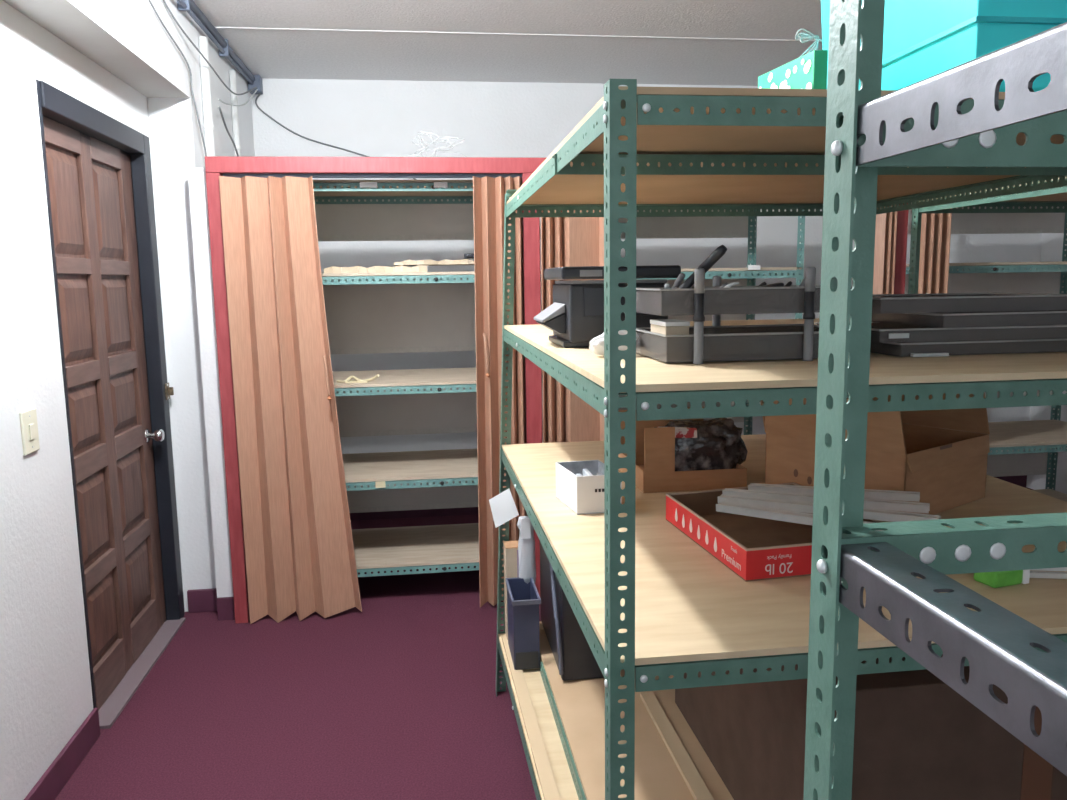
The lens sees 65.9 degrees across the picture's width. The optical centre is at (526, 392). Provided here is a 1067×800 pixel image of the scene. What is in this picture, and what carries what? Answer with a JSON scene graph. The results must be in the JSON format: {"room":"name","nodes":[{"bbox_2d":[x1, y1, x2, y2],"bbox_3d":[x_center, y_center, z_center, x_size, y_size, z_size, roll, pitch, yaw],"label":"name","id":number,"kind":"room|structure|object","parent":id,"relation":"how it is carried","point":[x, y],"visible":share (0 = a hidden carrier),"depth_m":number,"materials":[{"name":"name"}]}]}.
{"room":"storage room","nodes":[
{"label":"storage room","id":0,"kind":"room"},
{"bbox_2d":[0,0,184,799],"bbox_3d":[-1.442,-0.058,1.688,0.170,2.700,6.700,-2,8,-7],"label":"wall","id":1,"kind":"structure","parent":0,"point":[46,689],"depth_m":2.41,"materials":[{"name":"white paint"}]},
{"bbox_2d":[19,408,39,455],"bbox_3d":[-1.429,0.111,2.369,0.013,0.124,0.090,-2,8,-7],"label":"light switch","id":2,"kind":"object","parent":1,"relation":"attached to","point":[28,419],"visible":1,"depth_m":2.36,"materials":[{"name":"beige plastic"}]},
{"bbox_2d":[24,708,99,799],"bbox_3d":[-1.177,1.389,0.677,0.014,0.100,4.260,-2,8,-7],"label":"baseboard","id":3,"kind":"structure","parent":1,"relation":"attached to","point":[50,784],"depth_m":2.52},
{"bbox_2d":[36,79,184,709],"bbox_3d":[-1.597,0.038,3.121,0.180,2.125,1.019,-2,8,-7],"label":"door","id":4,"kind":"structure","parent":1,"relation":"in","point":[98,172],"depth_m":3.13,"materials":[{"name":"brown wood"}]},
{"bbox_2d":[165,383,173,399],"bbox_3d":[-1.570,-0.008,3.620,0.026,0.072,0.050,-2,8,-7],"label":"latch","id":5,"kind":"object","parent":4,"relation":"attached to","point":[169,391],"visible":1,"depth_m":3.61,"materials":[{"name":"gold metal"}]},
{"bbox_2d":[3,0,189,97],"bbox_3d":[-1.198,-1.109,0.876,0.177,0.404,5.320,-2,8,-7],"label":"beam","id":6,"kind":"structure","parent":0,"point":[127,39],"depth_m":2.88,"materials":[{"name":"white paint"}]},
{"bbox_2d":[147,11,254,611],"bbox_3d":[-1.606,-0.417,4.325,0.177,2.700,1.380,-2,8,-7],"label":"wall column","id":7,"kind":"structure","parent":0,"point":[176,143],"depth_m":3.67,"materials":[{"name":"white paint"}]},
{"bbox_2d":[187,588,216,612],"bbox_3d":[-1.489,0.961,3.814,0.157,0.105,0.020,-2,8,-7],"label":"baseboard","id":8,"kind":"structure","parent":7,"relation":"attached to","point":[199,600],"depth_m":3.80,"materials":[{"name":"purple carpet"}]},
{"bbox_2d":[198,36,214,155],"bbox_3d":[-1.433,-0.306,3.864,0.043,2.600,0.044,-2,8,-7],"label":"pipe","id":9,"kind":"object","parent":7,"relation":"attached to","point":[208,124],"visible":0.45,"depth_m":3.71,"materials":[{"name":"white plastic"}]},
{"bbox_2d":[229,70,240,155],"bbox_3d":[-1.512,-0.385,4.453,0.037,2.600,0.038,-2,8,-7],"label":"pipe","id":10,"kind":"object","parent":7,"relation":"attached to","point":[232,74],"visible":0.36,"depth_m":4.29,"materials":[{"name":"white plastic"}]},
{"bbox_2d":[218,107,238,155],"bbox_3d":[-1.449,-1.095,4.087,0.021,0.505,0.637,-2,8,-8],"label":"cable","id":11,"kind":"object","parent":10,"relation":"hanging from","point":[220,110],"visible":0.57,"depth_m":3.95,"materials":[{"name":"grey plastic"}]},
{"bbox_2d":[193,0,822,85],"bbox_3d":[1.236,-1.506,1.838,5.600,0.050,6.900,-2,8,-7],"label":"ceiling","id":12,"kind":"structure","parent":0,"point":[270,54],"depth_m":4.12,"materials":[{"name":"white paint"}]},
{"bbox_2d":[177,0,262,93],"bbox_3d":[-1.359,-1.562,3.065,0.071,0.094,3.585,-2,8,-7],"label":"cable conduit","id":13,"kind":"object","parent":12,"relation":"attached to","point":[193,10],"visible":0.98,"depth_m":3.96,"materials":[{"name":"metal"}]},
{"bbox_2d":[148,0,206,155],"bbox_3d":[-1.387,-1.211,3.199,0.019,0.675,0.965,-2,8,-6],"label":"cable","id":14,"kind":"object","parent":13,"relation":"hanging from","point":[150,2],"visible":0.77,"depth_m":3.49,"materials":[{"name":"grey plastic"}]},
{"bbox_2d":[163,0,256,94],"bbox_3d":[-1.441,-1.559,3.800,0.043,0.227,1.852,-2,8,-5],"label":"cable","id":15,"kind":"object","parent":13,"relation":"hanging from","point":[166,5],"visible":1,"depth_m":3.55,"materials":[{"name":"grey plastic"}]},
{"bbox_2d":[218,89,257,105],"bbox_3d":[-1.476,-1.543,4.246,0.019,0.276,1.032,-2,8,-7],"label":"cable","id":16,"kind":"object","parent":13,"relation":"hanging from","point":[256,89],"visible":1,"depth_m":4.20,"materials":[{"name":"grey plastic"}]},
{"bbox_2d":[215,27,821,42],"bbox_3d":[1.060,-1.798,4.187,5.150,0.003,0.024,-2,8,-7],"label":"trim","id":17,"kind":"structure","parent":12,"relation":"attached to","point":[235,28],"depth_m":4.04,"materials":[{"name":"white"}]},
{"bbox_2d":[55,487,1032,799],"bbox_3d":[1.127,1.223,2.192,5.900,0.050,6.900,-2,8,-7],"label":"floor","id":18,"kind":"structure","parent":0,"point":[395,698],"depth_m":2.92,"materials":[{"name":"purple carpet"}]},
{"bbox_2d":[98,617,185,728],"bbox_3d":[-1.551,1.085,3.263,0.130,0.012,0.920,-2,8,-7],"label":"threshold","id":19,"kind":"object","parent":18,"relation":"on","point":[121,695],"depth_m":3.18,"materials":[{"name":"grey metal"}]},
{"bbox_2d":[313,180,478,576],"bbox_3d":[-0.686,-0.038,4.043,1.240,2.000,0.624,-2,8,-7],"label":"shelving","id":20,"kind":"object","parent":18,"relation":"on","point":[392,312],"visible":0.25,"depth_m":4.27,"materials":[{"name":"metal"}]},
{"bbox_2d":[336,374,378,382],"bbox_3d":[-0.783,-0.068,3.806,0.198,0.035,0.060,-2,8,-7],"label":"scrap","id":21,"kind":"object","parent":20,"relation":"on","point":[357,380],"visible":1,"depth_m":3.80,"materials":[{"name":"beige paper"}]},
{"bbox_2d":[360,182,376,187],"bbox_3d":[-0.695,-0.912,3.607,0.075,0.024,0.001,-2,8,-7],"label":"paper label","id":22,"kind":"object","parent":20,"relation":"attached to","point":[362,184],"visible":1,"depth_m":3.61,"materials":[{"name":"white paper"}]},
{"bbox_2d":[324,265,426,272],"bbox_3d":[-0.694,-0.573,3.806,0.460,0.034,0.250,-2,8,-7],"label":"sheaf","id":23,"kind":"object","parent":20,"relation":"on","point":[419,268],"visible":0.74,"depth_m":3.70,"materials":[{"name":"beige paper"}]},
{"bbox_2d":[394,259,473,265],"bbox_3d":[-0.416,-0.610,3.836,0.400,0.025,0.250,-2,8,-7],"label":"sheaf","id":24,"kind":"object","parent":23,"relation":"on","point":[445,261],"visible":0.85,"depth_m":3.73,"materials":[{"name":"beige paper"}]},
{"bbox_2d":[464,253,473,258],"bbox_3d":[-0.264,-0.626,3.762,0.045,0.024,0.050,-2,8,-7],"label":"binder clip","id":25,"kind":"object","parent":24,"relation":"on","point":[466,255],"visible":0.94,"depth_m":3.75,"materials":[{"name":"black metal"}]},
{"bbox_2d":[375,481,385,487],"bbox_3d":[-0.675,0.422,3.790,0.045,0.030,0.001,-2,8,-7],"label":"paper label","id":26,"kind":"object","parent":20,"relation":"attached to","point":[380,484],"visible":1,"depth_m":3.79,"materials":[{"name":"beige paper"}]},
{"bbox_2d":[434,182,447,187],"bbox_3d":[-0.382,-0.922,3.646,0.060,0.024,0.001,-2,8,-7],"label":"paper label","id":27,"kind":"object","parent":20,"relation":"attached to","point":[436,184],"visible":1,"depth_m":3.65,"materials":[{"name":"white paper"}]},
{"bbox_2d":[205,156,908,622],"bbox_3d":[1.185,-0.061,3.901,5.062,2.028,0.105,-2,8,-7],"label":"closet frame","id":28,"kind":"structure","parent":18,"relation":"on","point":[215,166],"depth_m":3.55,"materials":[{"name":"red wood"}]},
{"bbox_2d":[188,168,232,597],"bbox_3d":[-1.372,0.034,3.622,0.084,1.990,0.060,-2,8,-7],"label":"trim","id":29,"kind":"structure","parent":28,"relation":"attached to","point":[198,202],"depth_m":3.58,"materials":[{"name":"white paint"}]},
{"bbox_2d":[216,597,234,620],"bbox_3d":[-1.354,0.973,3.713,0.084,0.105,0.015,-2,8,-7],"label":"baseboard","id":30,"kind":"structure","parent":28,"relation":"attached to","point":[225,605],"depth_m":3.71,"materials":[{"name":"purple carpet"}]},
{"bbox_2d":[219,176,361,623],"bbox_3d":[-1.009,0.057,3.571,0.503,1.941,0.099,-2,8,-7],"label":"door","id":31,"kind":"structure","parent":28,"relation":"in","point":[300,555],"depth_m":3.58,"materials":[{"name":"beige plastic"}]},
{"bbox_2d":[401,131,466,156],"bbox_3d":[-0.435,-1.098,3.661,0.372,0.128,0.103,-2,8,-7],"label":"coil","id":32,"kind":"object","parent":28,"relation":"on","point":[450,144],"visible":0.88,"depth_m":3.66,"materials":[{"name":"white"}]},
{"bbox_2d":[473,176,526,606],"bbox_3d":[-0.118,0.028,3.682,0.231,1.940,0.098,-2,8,-7],"label":"door","id":33,"kind":"structure","parent":28,"relation":"in","point":[489,193],"depth_m":3.66,"materials":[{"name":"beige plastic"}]},
{"bbox_2d":[541,210,603,442],"bbox_3d":[0.210,0.016,3.737,0.288,1.941,0.071,-2,8,-7],"label":"door","id":34,"kind":"structure","parent":28,"relation":"in","point":[565,241],"depth_m":3.68,"materials":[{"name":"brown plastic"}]},
{"bbox_2d":[873,206,897,293],"bbox_3d":[1.634,-0.031,3.914,0.153,1.939,0.070,-2,8,-7],"label":"door","id":35,"kind":"structure","parent":28,"relation":"in","point":[886,223],"depth_m":3.81,"materials":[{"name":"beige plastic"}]},
{"bbox_2d":[912,208,951,427],"bbox_3d":[1.883,-0.037,3.945,0.191,1.941,0.070,-2,8,-7],"label":"door","id":36,"kind":"structure","parent":28,"relation":"in","point":[935,227],"depth_m":3.85,"materials":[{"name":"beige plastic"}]},
{"bbox_2d":[540,209,804,434],"bbox_3d":[0.678,-0.082,4.213,1.230,2.000,0.624,-2,8,-7],"label":"rack","id":37,"kind":"object","parent":18,"relation":"on","point":[727,226],"visible":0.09,"depth_m":4.44,"materials":[{"name":"green metal"}]},
{"bbox_2d":[748,265,759,269],"bbox_3d":[1.071,-0.592,3.878,0.060,0.022,0.001,-2,8,-7],"label":"paper label","id":38,"kind":"object","parent":37,"relation":"attached to","point":[750,267],"visible":1,"depth_m":3.88,"materials":[{"name":"white paper"}]},
{"bbox_2d":[496,79,1066,799],"bbox_3d":[0.661,0.299,2.158,1.376,1.802,1.703,-2,8,-7],"label":"shelving rack","id":39,"kind":"object","parent":18,"relation":"on","point":[648,601],"depth_m":1.44,"materials":[{"name":"green paint"}]},
{"bbox_2d":[489,489,518,527],"bbox_3d":[-0.071,0.353,2.533,0.088,0.109,0.033,-5,9,-25],"label":"paper tag","id":40,"kind":"object","parent":39,"relation":"attached to","point":[503,507],"visible":1,"depth_m":2.53,"materials":[{"name":"white paper"}]},
{"bbox_2d":[503,540,518,639],"bbox_3d":[-0.050,0.702,2.928,0.055,0.339,0.076,-2,8,-7],"label":"carton","id":41,"kind":"object","parent":39,"relation":"on","point":[510,548],"visible":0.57,"depth_m":2.88,"materials":[{"name":"brown cardboard"}]},
{"bbox_2d":[502,635,560,799],"bbox_3d":[0.042,0.981,2.170,0.038,0.010,1.606,-2,8,-8],"label":"plank","id":42,"kind":"object","parent":39,"relation":"on","point":[547,781],"visible":0.78,"depth_m":2.31,"materials":[{"name":"beige wood"}]},
{"bbox_2d":[505,577,540,669],"bbox_3d":[-0.013,0.773,2.778,0.095,0.237,0.212,-2,8,-7],"label":"trash bin","id":43,"kind":"object","parent":42,"relation":"on","point":[523,599],"visible":1,"depth_m":2.69,"materials":[{"name":"blue plastic"}]},
{"bbox_2d":[517,516,535,583],"bbox_3d":[0.000,0.557,2.856,0.069,0.265,0.026,-2,8,-7],"label":"bottle","id":44,"kind":"object","parent":43,"relation":"in","point":[526,543],"visible":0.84,"depth_m":2.85,"materials":[{"name":"white plastic"}]},
{"bbox_2d":[540,662,585,799],"bbox_3d":[0.146,0.981,2.028,0.038,0.038,1.330,-2,8,-7],"label":"bar","id":45,"kind":"object","parent":39,"relation":"on","point":[578,786],"visible":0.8,"depth_m":2.25,"materials":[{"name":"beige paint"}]},
{"bbox_2d":[556,460,621,514],"bbox_3d":[0.155,0.239,2.104,0.118,0.095,0.180,-3,8,-14],"label":"carton","id":46,"kind":"object","parent":39,"relation":"on","point":[582,494],"visible":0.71,"depth_m":2.03,"materials":[{"name":"white cardboard"}]},
{"bbox_2d":[576,469,601,475],"bbox_3d":[0.158,0.243,2.098,0.085,0.081,0.100,-2,8,-7],"label":"bundle","id":47,"kind":"object","parent":46,"relation":"in","point":[586,472],"visible":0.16,"depth_m":2.12,"materials":[{"name":"white paper"}]},
{"bbox_2d":[534,265,680,347],"bbox_3d":[0.176,-0.208,1.953,0.305,0.180,0.274,-2,8,-7],"label":"printer","id":48,"kind":"object","parent":39,"relation":"on","point":[575,317],"visible":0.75,"depth_m":1.83,"materials":[{"name":"grey plastic"}]},
{"bbox_2d":[534,302,564,322],"bbox_3d":[0.051,-0.190,1.939,0.053,0.041,0.150,-2,8,-7],"label":"paper tray","id":49,"kind":"object","parent":48,"relation":"on","point":[555,313],"depth_m":1.88,"materials":[{"name":"white plastic"}]},
{"bbox_2d":[589,330,638,355],"bbox_3d":[0.173,-0.105,1.635,0.101,0.063,0.049,-2,8,-7],"label":"tissue","id":50,"kind":"object","parent":39,"relation":"on","point":[596,345],"visible":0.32,"depth_m":1.62,"materials":[{"name":"white paper"}]},
{"bbox_2d":[539,621,733,799],"bbox_3d":[0.705,0.940,2.237,1.188,0.053,1.630,-2,8,-7],"label":"board","id":51,"kind":"object","parent":39,"relation":"on","point":[580,704],"visible":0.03,"depth_m":2.19,"materials":[{"name":"beige wood"}]},
{"bbox_2d":[540,542,603,680],"bbox_3d":[0.142,0.559,2.702,0.179,0.592,0.477,-2,8,-7],"label":"case","id":52,"kind":"object","parent":51,"relation":"on","point":[574,658],"visible":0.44,"depth_m":2.51,"materials":[{"name":"grey plastic"}]},
{"bbox_2d":[640,692,713,799],"bbox_3d":[0.394,0.931,2.094,0.040,0.012,0.670,-2,8,-7],"label":"batten","id":53,"kind":"object","parent":51,"relation":"on","point":[690,774],"visible":1,"depth_m":2.12,"materials":[{"name":"beige wood"}]},
{"bbox_2d":[675,647,1066,799],"bbox_3d":[0.893,0.696,1.958,0.830,0.500,0.901,-2,8,-7],"label":"carton","id":54,"kind":"object","parent":51,"relation":"on","point":[916,737],"visible":0.34,"depth_m":1.49,"materials":[{"name":"brown cardboard"}]},
{"bbox_2d":[618,407,746,492],"bbox_3d":[0.434,0.154,2.384,0.290,0.178,0.344,-2,8,-7],"label":"carton","id":55,"kind":"object","parent":39,"relation":"on","point":[655,447],"visible":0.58,"depth_m":2.22,"materials":[{"name":"brown cardboard"}]},
{"bbox_2d":[654,418,747,470],"bbox_3d":[0.468,0.159,2.319,0.296,0.176,0.138,-2,8,-7],"label":"wrapped bundle","id":56,"kind":"object","parent":55,"relation":"in","point":[716,443],"visible":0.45,"depth_m":2.27,"materials":[{"name":"black plastic"}]},
{"bbox_2d":[693,268,704,363],"bbox_3d":[0.304,-0.135,1.453,0.020,0.168,0.021,-2,8,-7],"label":"post","id":57,"kind":"object","parent":39,"relation":"on","point":[699,273],"visible":1,"depth_m":1.45,"materials":[{"name":"grey plastic"}]},
{"bbox_2d":[712,276,721,325],"bbox_3d":[0.399,-0.168,1.733,0.020,0.155,0.021,-2,8,-7],"label":"post","id":58,"kind":"object","parent":39,"relation":"on","point":[717,280],"visible":0.27,"depth_m":1.73,"materials":[{"name":"grey plastic"}]},
{"bbox_2d":[636,324,848,362],"bbox_3d":[0.417,-0.100,1.607,0.376,0.050,0.246,-2,8,-7],"label":"tray","id":59,"kind":"object","parent":39,"relation":"on","point":[776,341],"visible":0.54,"depth_m":1.49,"materials":[{"name":"grey plastic"}]},
{"bbox_2d":[650,319,689,334],"bbox_3d":[0.268,-0.102,1.546,0.047,0.068,0.102,-2,8,-7],"label":"box","id":60,"kind":"object","parent":59,"relation":"in","point":[663,326],"visible":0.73,"depth_m":1.50,"materials":[{"name":"beige cardboard"}]},
{"bbox_2d":[636,285,852,315],"bbox_3d":[0.406,-0.182,1.594,0.376,0.048,0.246,-2,8,-7],"label":"tray","id":61,"kind":"object","parent":59,"relation":"on","point":[660,301],"visible":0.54,"depth_m":1.47,"materials":[{"name":"grey plastic"}]},
{"bbox_2d":[664,283,670,288],"bbox_3d":[0.264,-0.184,1.545,0.011,0.045,0.028,1,8,12],"label":"marker pen","id":62,"kind":"object","parent":61,"relation":"in","point":[667,285],"visible":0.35,"depth_m":1.53,"materials":[{"name":"grey plastic"}]},
{"bbox_2d":[671,273,684,288],"bbox_3d":[0.271,-0.191,1.519,0.045,0.061,0.011,6,11,43],"label":"marker pen","id":63,"kind":"object","parent":61,"relation":"in","point":[681,276],"visible":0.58,"depth_m":1.51,"materials":[{"name":"grey plastic"}]},
{"bbox_2d":[678,245,726,287],"bbox_3d":[0.301,-0.208,1.470,0.115,0.109,0.018,4,9,33],"label":"marker pen","id":64,"kind":"object","parent":61,"relation":"in","point":[721,250],"visible":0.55,"depth_m":1.45,"materials":[{"name":"black plastic"}]},
{"bbox_2d":[636,311,819,315],"bbox_3d":[0.406,-0.160,1.597,0.370,0.003,0.240,-2,8,-7],"label":"tray","id":65,"kind":"object","parent":61,"relation":"on","point":[661,313],"depth_m":1.47,"materials":[{"name":"grey plastic"}]},
{"bbox_2d":[723,282,738,287],"bbox_3d":[0.367,-0.188,1.488,0.038,0.025,0.014,-2,8,-7],"label":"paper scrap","id":66,"kind":"object","parent":61,"relation":"in","point":[732,283],"visible":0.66,"depth_m":1.48,"materials":[{"name":"white paper"}]},
{"bbox_2d":[759,283,783,286],"bbox_3d":[0.419,-0.182,1.548,0.135,0.049,0.032,-2,8,-10],"label":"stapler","id":67,"kind":"object","parent":61,"relation":"in","point":[774,284],"visible":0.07,"depth_m":1.54,"materials":[{"name":"black plastic"}]},
{"bbox_2d":[758,50,827,88],"bbox_3d":[0.487,-0.546,1.528,0.026,0.124,0.198,-3,8,-13],"label":"gift box","id":68,"kind":"object","parent":39,"relation":"on","point":[808,71],"visible":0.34,"depth_m":1.47,"materials":[{"name":"green"}]},
{"bbox_2d":[795,29,822,56],"bbox_3d":[0.523,-0.657,1.571,0.089,0.080,0.039,-6,9,-32],"label":"ribbon bow","id":69,"kind":"object","parent":68,"relation":"on","point":[807,36],"visible":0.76,"depth_m":1.58,"materials":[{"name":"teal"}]},
{"bbox_2d":[666,482,940,581],"bbox_3d":[0.616,0.274,1.775,0.491,0.101,0.525,-2,8,-12],"label":"lid","id":70,"kind":"object","parent":39,"relation":"on","point":[753,548],"depth_m":1.79,"materials":[{"name":"cardboard"}]},
{"bbox_2d":[697,525,699,538],"bbox_3d":[0.369,0.299,1.769,0.001,0.032,0.017,-2,8,-7],"label":"print","id":71,"kind":"object","parent":70,"relation":"on","point":[698,526],"depth_m":1.77,"materials":[{"name":"white"}]},
{"bbox_2d":[705,531,707,544],"bbox_3d":[0.378,0.303,1.727,0.001,0.032,0.017,-2,8,-7],"label":"print","id":72,"kind":"object","parent":70,"relation":"on","point":[706,532],"depth_m":1.73,"materials":[{"name":"white"}]},
{"bbox_2d":[714,537,716,551],"bbox_3d":[0.386,0.310,1.685,0.001,0.032,0.017,-2,8,-7],"label":"print","id":73,"kind":"object","parent":70,"relation":"on","point":[715,538],"depth_m":1.68,"materials":[{"name":"white"}]},
{"bbox_2d":[765,562,792,574],"bbox_3d":[0.481,0.335,1.569,0.058,0.021,0.001,-2,8,-12],"label":"print","id":74,"kind":"object","parent":70,"relation":"on","point":[790,563],"depth_m":1.57},
{"bbox_2d":[767,554,790,558],"bbox_3d":[0.480,0.311,1.566,0.051,0.010,0.001,-3,8,-12],"label":"print","id":75,"kind":"object","parent":70,"relation":"on","point":[787,555],"depth_m":1.57},
{"bbox_2d":[802,267,815,360],"bbox_3d":[0.507,-0.142,1.478,0.020,0.168,0.021,-2,8,-7],"label":"post","id":76,"kind":"object","parent":39,"relation":"on","point":[810,272],"visible":1,"depth_m":1.47,"materials":[{"name":"grey plastic"}]},
{"bbox_2d":[760,392,989,521],"bbox_3d":[0.886,0.114,2.142,0.414,0.310,0.446,-7,10,-38],"label":"carton","id":77,"kind":"object","parent":39,"relation":"on","point":[948,467],"visible":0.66,"depth_m":2.06,"materials":[{"name":"brown cardboard"}]},
{"bbox_2d":[821,0,1066,91],"bbox_3d":[0.938,-0.684,1.460,0.668,0.402,0.513,-2,8,-7],"label":"storage bin","id":78,"kind":"object","parent":39,"relation":"on","point":[923,39],"visible":0.36,"depth_m":1.27,"materials":[{"name":"teal plastic"}]},
{"bbox_2d":[870,338,1066,356],"bbox_3d":[0.872,-0.104,1.686,0.406,0.026,0.266,-2,8,-9],"label":"tray","id":79,"kind":"object","parent":39,"relation":"on","point":[900,349],"visible":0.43,"depth_m":1.56,"materials":[{"name":"grey plastic"}]},
{"bbox_2d":[910,353,948,356],"bbox_3d":[0.746,-0.071,1.524,0.070,0.006,0.010,-2,8,-7],"label":"paper label","id":80,"kind":"object","parent":79,"relation":"attached to","point":[911,354],"visible":1,"depth_m":1.52,"materials":[{"name":"grey paper"}]},
{"bbox_2d":[814,322,1066,342],"bbox_3d":[0.839,-0.129,1.673,0.406,0.026,0.266,-2,8,-6],"label":"tray","id":81,"kind":"object","parent":79,"relation":"on","point":[880,332],"visible":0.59,"depth_m":1.55,"materials":[{"name":"grey plastic"}]},
{"bbox_2d":[888,333,908,338],"bbox_3d":[0.687,-0.105,1.519,0.040,0.009,0.001,-2,8,-7],"label":"paper label","id":82,"kind":"object","parent":81,"relation":"attached to","point":[896,335],"visible":1,"depth_m":1.52,"materials":[{"name":"grey paper"}]},
{"bbox_2d":[871,310,1066,327],"bbox_3d":[0.945,-0.158,1.680,0.406,0.026,0.266,-2,8,-9],"label":"tray","id":83,"kind":"object","parent":81,"relation":"on","point":[1042,317],"visible":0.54,"depth_m":1.55,"materials":[{"name":"grey plastic"}]},
{"bbox_2d":[872,292,1066,313],"bbox_3d":[0.841,-0.185,1.677,0.406,0.030,0.266,-2,8,-6],"label":"tray","id":84,"kind":"object","parent":83,"relation":"on","point":[986,301],"visible":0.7,"depth_m":1.55,"materials":[{"name":"grey plastic"}]},
{"bbox_2d":[974,569,1029,587],"bbox_3d":[0.885,0.336,1.536,0.085,0.036,0.050,-3,8,-18],"label":"snack packet","id":85,"kind":"object","parent":39,"relation":"on","point":[997,579],"visible":0.57,"depth_m":1.51,"materials":[{"name":"green plastic"}]},
{"bbox_2d":[803,0,1066,799],"bbox_3d":[0.735,0.406,0.274,0.900,2.100,0.986,-2,8,-7],"label":"shelving rack","id":86,"kind":"object","parent":18,"relation":"on","point":[867,130],"visible":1,"depth_m":0.60,"materials":[{"name":"green metal"}]},
{"bbox_2d":[905,202,1066,501],"bbox_3d":[2.547,-0.141,4.446,1.240,2.000,0.624,-2,8,-7],"label":"shelving","id":87,"kind":"object","parent":18,"relation":"on","point":[1017,448],"visible":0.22,"depth_m":4.69,"materials":[{"name":"teal paint"}]},
{"bbox_2d":[905,177,1066,423],"bbox_3d":[2.003,0.266,2.364,0.960,1.772,1.670,-2,8,-7],"label":"shelving rack","id":88,"kind":"object","parent":18,"relation":"on","point":[1055,197],"visible":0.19,"depth_m":3.02,"materials":[{"name":"green metal"}]},
{"bbox_2d":[251,78,1041,453],"bbox_3d":[0.823,-0.595,5.366,5.605,2.700,0.100,-2,8,-7],"label":"wall","id":89,"kind":"structure","parent":0,"point":[371,118],"depth_m":5.06,"materials":[{"name":"white paint"}]},
{"bbox_2d":[255,91,416,179],"bbox_3d":[-1.127,-1.522,4.900,0.941,0.527,0.079,-1,8,-4],"label":"cable","id":90,"kind":"object","parent":89,"relation":"attached to","point":[258,95],"visible":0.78,"depth_m":4.90,"materials":[{"name":"grey plastic"}]},
{"bbox_2d":[350,475,1026,520],"bbox_3d":[0.976,0.696,5.502,5.150,0.100,0.015,-2,8,-7],"label":"baseboard","id":91,"kind":"structure","parent":89,"relation":"attached to","point":[1021,480],"depth_m":5.30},
{"bbox_2d":[1026,233,1066,493],"bbox_3d":[3.983,-0.231,2.364,0.100,2.700,6.700,-2,8,-7],"label":"wall","id":92,"kind":"structure","parent":0,"point":[1052,243],"depth_m":5.53,"materials":[{"name":"white paint"}]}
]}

